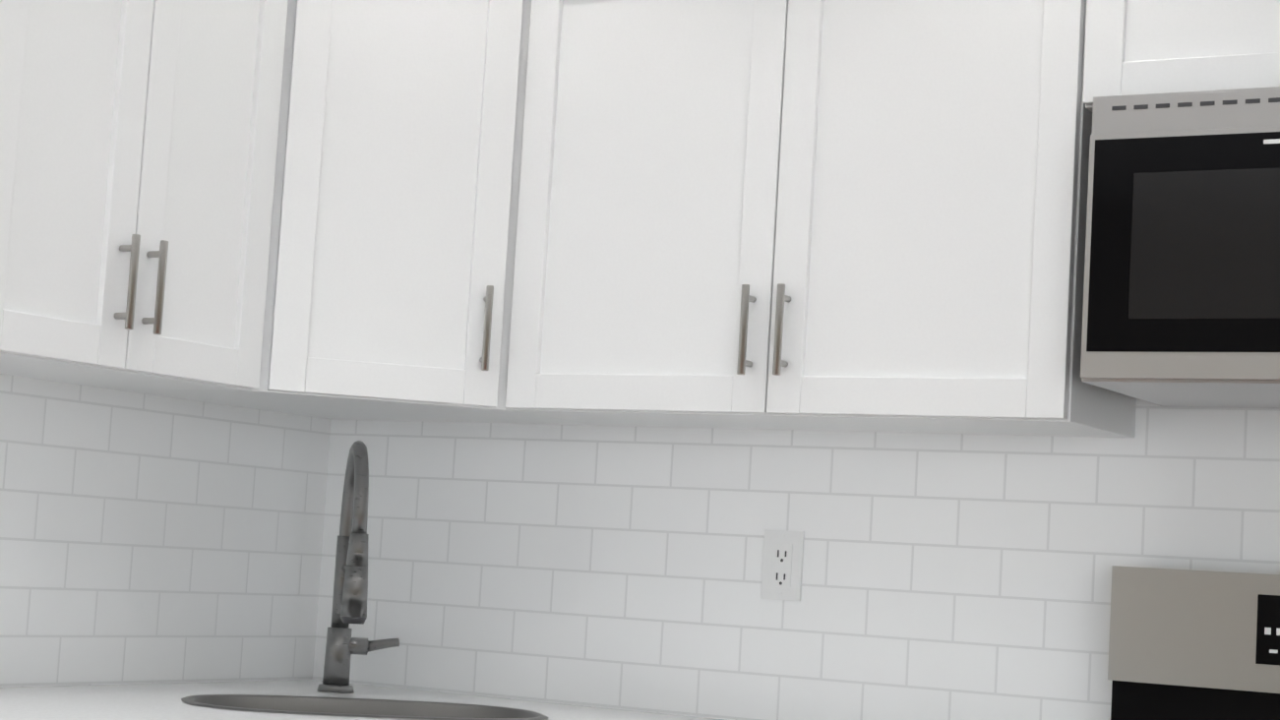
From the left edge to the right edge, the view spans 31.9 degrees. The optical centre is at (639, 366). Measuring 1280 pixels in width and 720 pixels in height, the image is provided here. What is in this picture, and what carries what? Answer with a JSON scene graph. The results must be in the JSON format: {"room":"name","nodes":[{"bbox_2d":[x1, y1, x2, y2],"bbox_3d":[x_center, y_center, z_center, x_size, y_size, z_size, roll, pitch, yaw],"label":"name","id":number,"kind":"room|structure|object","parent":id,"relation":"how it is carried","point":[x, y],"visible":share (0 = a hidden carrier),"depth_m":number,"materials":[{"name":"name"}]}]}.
{"room":"kitchen","nodes":[
{"label":"kitchen","id":0,"kind":"room"},
{"bbox_3d":[0.112,1.317,0.980,4.700,0.100,4.900,0,-6,30],"label":"floor","id":1,"kind":"structure","parent":0,"visible":0},
{"bbox_2d":[1107,565,1279,719],"bbox_3d":[0.875,0.873,2.882,0.771,1.205,0.718,0,-6,30],"label":"range","id":2,"kind":"object","parent":1,"relation":"on","point":[1188,644],"visible":1,"depth_m":3.28,"materials":[{"name":"silver metal"}]},
{"bbox_3d":[-0.495,1.025,3.618,1.276,0.871,1.115,5,-5,-15],"label":"base cabinet","id":3,"kind":"object","parent":1,"relation":"on","visible":0},
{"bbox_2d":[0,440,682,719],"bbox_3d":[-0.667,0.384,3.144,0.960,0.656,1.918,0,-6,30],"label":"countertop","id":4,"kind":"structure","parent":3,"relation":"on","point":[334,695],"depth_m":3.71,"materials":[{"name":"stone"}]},
{"bbox_2d":[316,440,399,693],"bbox_3d":[-0.487,0.347,3.863,0.168,0.434,0.215,0,-6,30],"label":"faucet","id":5,"kind":"object","parent":4,"relation":"on","point":[350,585],"depth_m":3.88,"materials":[{"name":"silver metal"}]},
{"bbox_2d":[181,693,548,719],"bbox_3d":[-0.438,0.648,3.523,0.523,0.224,0.523,0,-6,30],"label":"sink","id":6,"kind":"object","parent":4,"relation":"in","point":[309,706],"depth_m":3.68,"materials":[{"name":"silver metal"}]},
{"bbox_2d":[661,716,723,719],"bbox_3d":[0.182,0.668,3.358,0.902,0.222,0.647,0,-6,30],"label":"countertop","id":7,"kind":"structure","parent":3,"relation":"on","point":[662,717],"depth_m":3.74,"materials":[{"name":"stone"}]},
{"bbox_3d":[-1.806,0.013,2.241,0.100,2.490,4.900,0,-6,30],"label":"wall","id":8,"kind":"structure","parent":0,"visible":0},
{"bbox_2d":[0,0,287,390],"bbox_3d":[-0.863,-0.390,3.405,0.364,0.795,0.619,0,-6,30],"label":"upper cabinet","id":9,"kind":"object","parent":8,"relation":"attached to","point":[138,147],"visible":1,"depth_m":3.32,"materials":[{"name":"white wood"}]},
{"bbox_2d":[0,373,331,687],"bbox_3d":[-1.079,0.248,3.399,0.008,0.541,1.917,0,-6,30],"label":"backsplash","id":10,"kind":"structure","parent":8,"relation":"attached to","point":[145,538],"depth_m":3.82,"materials":[{"name":"tile"}]},
{"bbox_3d":[1.420,0.281,3.138,4.600,2.490,0.100,0,-6,30],"label":"wall","id":11,"kind":"structure","parent":0,"visible":0},
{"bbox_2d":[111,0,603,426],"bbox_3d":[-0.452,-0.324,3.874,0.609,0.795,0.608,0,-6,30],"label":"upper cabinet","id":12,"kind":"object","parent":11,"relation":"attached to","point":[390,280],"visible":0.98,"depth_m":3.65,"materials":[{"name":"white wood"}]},
{"bbox_2d":[312,398,1279,719],"bbox_3d":[0.747,0.132,3.480,3.090,1.001,0.008,0,-6,30],"label":"backsplash","id":13,"kind":"structure","parent":11,"relation":"attached to","point":[956,578],"depth_m":3.74,"materials":[{"name":"tile"}]},
{"bbox_2d":[760,529,804,601],"bbox_3d":[0.238,0.332,3.738,0.072,0.116,0.008,0,-6,30],"label":"outlet","id":14,"kind":"object","parent":13,"relation":"attached to","point":[782,564],"visible":1,"depth_m":3.73,"materials":[{"name":"white plastic"}]},
{"bbox_2d":[505,0,1136,437],"bbox_3d":[0.288,-0.306,3.589,0.958,0.795,0.364,0,-6,30],"label":"upper cabinet","id":15,"kind":"object","parent":11,"relation":"attached to","point":[824,214],"visible":1,"depth_m":3.44,"materials":[{"name":"white wood"}]},
{"bbox_2d":[1082,0,1279,112],"bbox_3d":[1.063,-0.527,3.170,0.796,0.338,0.364,0,-6,30],"label":"upper cabinet","id":16,"kind":"object","parent":11,"relation":"attached to","point":[1144,46],"visible":0.6,"depth_m":3.17,"materials":[{"name":"white wood"}]},
{"bbox_2d":[1080,86,1279,408],"bbox_3d":[1.026,-0.161,3.083,0.742,0.403,0.468,0,-6,30],"label":"microwave","id":17,"kind":"object","parent":16,"relation":"attached to","point":[1182,289],"visible":1,"depth_m":3.05,"materials":[{"name":"silver metal"}]}
]}

